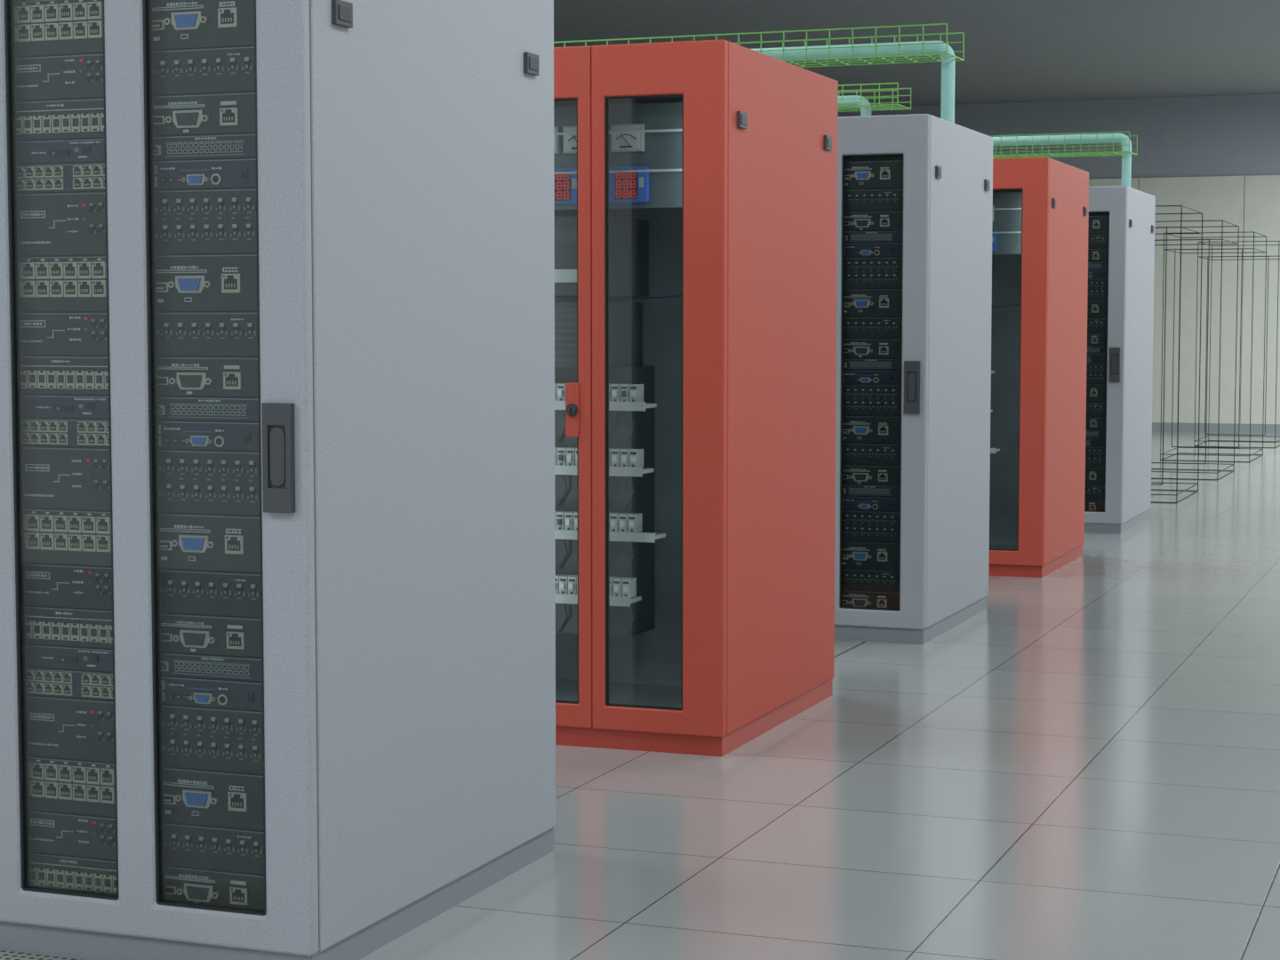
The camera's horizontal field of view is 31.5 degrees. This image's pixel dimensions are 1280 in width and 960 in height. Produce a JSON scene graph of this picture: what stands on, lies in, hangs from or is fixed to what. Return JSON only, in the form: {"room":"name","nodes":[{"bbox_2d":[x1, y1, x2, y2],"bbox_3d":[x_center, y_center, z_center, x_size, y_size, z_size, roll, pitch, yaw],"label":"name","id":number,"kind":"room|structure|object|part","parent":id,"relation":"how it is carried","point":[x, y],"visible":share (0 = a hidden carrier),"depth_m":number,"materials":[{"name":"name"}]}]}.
{"room":"server room","nodes":[
{"label":"server room","id":0,"kind":"room"},
{"bbox_2d":[50,431,1279,959],"bbox_3d":[3.158,0.490,12.073,16.800,0.100,29.700,2,4,21],"label":"floor","id":1,"kind":"structure","parent":0,"point":[1084,765],"depth_m":6.09,"materials":[{"name":"tile"}]},
{"bbox_2d":[0,949,88,959],"bbox_3d":[-1.254,0.983,4.285,0.622,0.003,0.600,2,4,21],"label":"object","id":2,"kind":"structure","parent":1,"relation":"on","point":[4,955],"depth_m":4.57,"materials":[{"name":"metal"}]},
{"bbox_2d":[0,0,555,959],"bbox_3d":[-0.779,-0.114,4.990,0.792,2.092,1.231,2,4,21],"label":"rack","id":3,"kind":"object","parent":1,"relation":"on","point":[277,494],"visible":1,"depth_m":4.51,"materials":[{"name":"grey metal"}]},
{"bbox_3d":[-0.991,-0.105,4.446,0.780,2.034,0.034,2,4,21],"label":"door frame","id":4,"kind":"part","parent":3,"relation":"part of","materials":[{"name":"grey paint"}]},
{"bbox_3d":[-0.687,-0.042,4.309,0.062,0.208,0.016,2,4,21],"label":"swing handle","id":5,"kind":"part","parent":3,"relation":"part of","materials":[{"name":"plastic"}]},
{"bbox_2d":[553,39,837,756],"bbox_3d":[0.070,-0.275,7.297,0.842,2.092,1.220,2,4,21],"label":"tall cabinet","id":6,"kind":"object","parent":1,"relation":"on","point":[696,181],"visible":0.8,"depth_m":6.90,"materials":[{"name":"red metal"}]},
{"bbox_3d":[-0.203,-0.210,6.768,0.042,0.160,0.032,2,4,21],"label":"lock plate","id":7,"kind":"part","parent":6,"relation":"part of","materials":[{"name":"red paint"}]},
{"bbox_2d":[834,639,864,656],"bbox_3d":[0.505,0.659,8.917,0.622,0.003,0.600,2,4,21],"label":"vent","id":8,"kind":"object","parent":1,"relation":"on","point":[841,646],"depth_m":8.98,"materials":[{"name":"metal"}]},
{"bbox_2d":[834,113,993,644],"bbox_3d":[0.982,-0.438,9.629,0.792,2.092,1.231,2,4,21],"label":"rack","id":9,"kind":"object","parent":1,"relation":"on","point":[915,192],"visible":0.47,"depth_m":9.08,"materials":[{"name":"grey metal"}]},
{"bbox_3d":[0.770,-0.429,9.086,0.780,2.034,0.034,2,4,21],"label":"door frame","id":10,"kind":"part","parent":9,"relation":"part of","materials":[{"name":"grey paint"}]},
{"bbox_3d":[1.074,-0.366,8.948,0.062,0.208,0.016,2,4,21],"label":"swing handle","id":11,"kind":"part","parent":9,"relation":"part of","materials":[{"name":"plastic"}]},
{"bbox_2d":[988,157,1088,577],"bbox_3d":[1.844,-0.601,11.971,0.842,2.092,1.220,2,4,21],"label":"tall cabinet","id":12,"kind":"object","parent":1,"relation":"on","point":[1040,227],"visible":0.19,"depth_m":11.60,"materials":[{"name":"red metal"}]},
{"bbox_2d":[1084,185,1155,534],"bbox_3d":[2.764,-0.765,14.322,0.792,2.092,1.231,2,4,21],"label":"rack","id":13,"kind":"object","parent":1,"relation":"on","point":[1120,294],"visible":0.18,"depth_m":13.74,"materials":[{"name":"grey metal"}]},
{"bbox_3d":[2.552,-0.756,13.778,0.780,2.034,0.034,2,4,21],"label":"door frame","id":14,"kind":"part","parent":13,"relation":"part of","materials":[{"name":"grey paint"}]},
{"bbox_3d":[2.855,-0.694,13.641,0.062,0.208,0.016,2,4,21],"label":"swing handle","id":15,"kind":"part","parent":13,"relation":"part of","materials":[{"name":"plastic"}]},
{"bbox_2d":[1150,205,1202,503],"bbox_3d":[3.634,-0.930,16.660,0.807,2.096,1.208,2,4,21],"label":"rack","id":16,"kind":"object","parent":1,"relation":"on","point":[1197,212],"visible":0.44,"depth_m":16.04,"materials":[{"name":"black metal"}]},
{"bbox_2d":[1151,220,1239,479],"bbox_3d":[4.519,-1.093,18.992,0.807,2.096,1.208,2,4,21],"label":"rack","id":17,"kind":"object","parent":1,"relation":"on","point":[1222,226],"visible":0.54,"depth_m":18.40,"materials":[{"name":"black metal"}]},
{"bbox_2d":[1160,232,1266,462],"bbox_3d":[5.405,-1.256,21.325,0.807,2.096,1.208,2,4,21],"label":"rack","id":18,"kind":"object","parent":1,"relation":"on","point":[1253,236],"visible":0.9,"depth_m":20.88,"materials":[{"name":"black metal"}]},
{"bbox_2d":[1194,240,1279,447],"bbox_3d":[6.290,-1.419,23.657,0.807,2.096,1.208,2,4,21],"label":"rack","id":19,"kind":"object","parent":1,"relation":"on","point":[1278,244],"visible":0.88,"depth_m":23.19,"materials":[{"name":"black metal"}]},
{"bbox_2d":[553,0,1279,108],"bbox_3d":[3.158,-3.490,11.796,16.800,0.100,29.700,2,4,21],"label":"ceiling","id":20,"kind":"structure","parent":0,"point":[1016,51],"depth_m":20.75,"materials":[{"name":"grey"}]},
{"bbox_2d":[837,93,1279,423],"bbox_3d":[8.394,-2.462,25.728,16.600,3.890,0.130,2,4,21],"label":"wall","id":21,"kind":"structure","parent":0,"point":[1217,156],"depth_m":26.37,"materials":[{"name":"beige paint"}]},
{"bbox_2d":[1152,422,1279,432],"bbox_3d":[8.367,-0.567,25.790,16.600,0.100,0.020,2,4,21],"label":"baseboard","id":22,"kind":"structure","parent":21,"relation":"attached to","point":[1156,426],"depth_m":26.40,"materials":[{"name":"grey"}]},
{"bbox_3d":[-4.669,-1.702,14.838,0.100,3.890,29.600,2,4,21],"label":"wall","id":23,"kind":"structure","parent":0,"visible":0},
{"bbox_2d":[553,23,964,67],"bbox_3d":[-2.164,-1.904,10.770,7.445,0.148,0.316,2,4,21],"label":"cable tray","id":24,"kind":"object","parent":23,"relation":"attached to","point":[923,25],"visible":0.23,"depth_m":9.56,"materials":[{"name":"green metal"}]},
{"bbox_2d":[750,40,955,123],"bbox_3d":[-2.153,-1.753,10.824,7.428,0.366,0.058,2,4,21],"label":"pipe","id":25,"kind":"object","parent":24,"relation":"on","point":[948,63],"visible":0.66,"depth_m":9.56,"materials":[{"name":"teal metal"}]},
{"bbox_2d":[837,82,911,111],"bbox_3d":[-1.685,-2.106,13.205,6.610,0.143,0.286,2,4,21],"label":"cable tray","id":26,"kind":"object","parent":23,"relation":"attached to","point":[888,108],"visible":0.09,"depth_m":12.05,"materials":[{"name":"green metal"}]},
{"bbox_2d":[837,95,871,116],"bbox_3d":[-1.770,-0.894,13.322,6.423,2.488,0.058,2,4,21],"label":"pipe","id":27,"kind":"object","parent":26,"relation":"on","point":[864,111],"visible":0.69,"depth_m":12.11,"materials":[{"name":"teal metal"}]},
{"bbox_2d":[987,131,1137,158],"bbox_3d":[-0.393,-2.178,15.459,7.430,0.153,0.316,2,4,21],"label":"cable tray","id":28,"kind":"object","parent":23,"relation":"attached to","point":[1116,153],"visible":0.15,"depth_m":14.26,"materials":[{"name":"green metal"}]},
{"bbox_2d":[992,133,1131,187],"bbox_3d":[-0.388,-2.080,15.502,7.408,0.366,0.058,2,4,21],"label":"pipe","id":29,"kind":"object","parent":28,"relation":"on","point":[1126,158],"visible":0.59,"depth_m":14.26,"materials":[{"name":"teal metal"}]}
]}

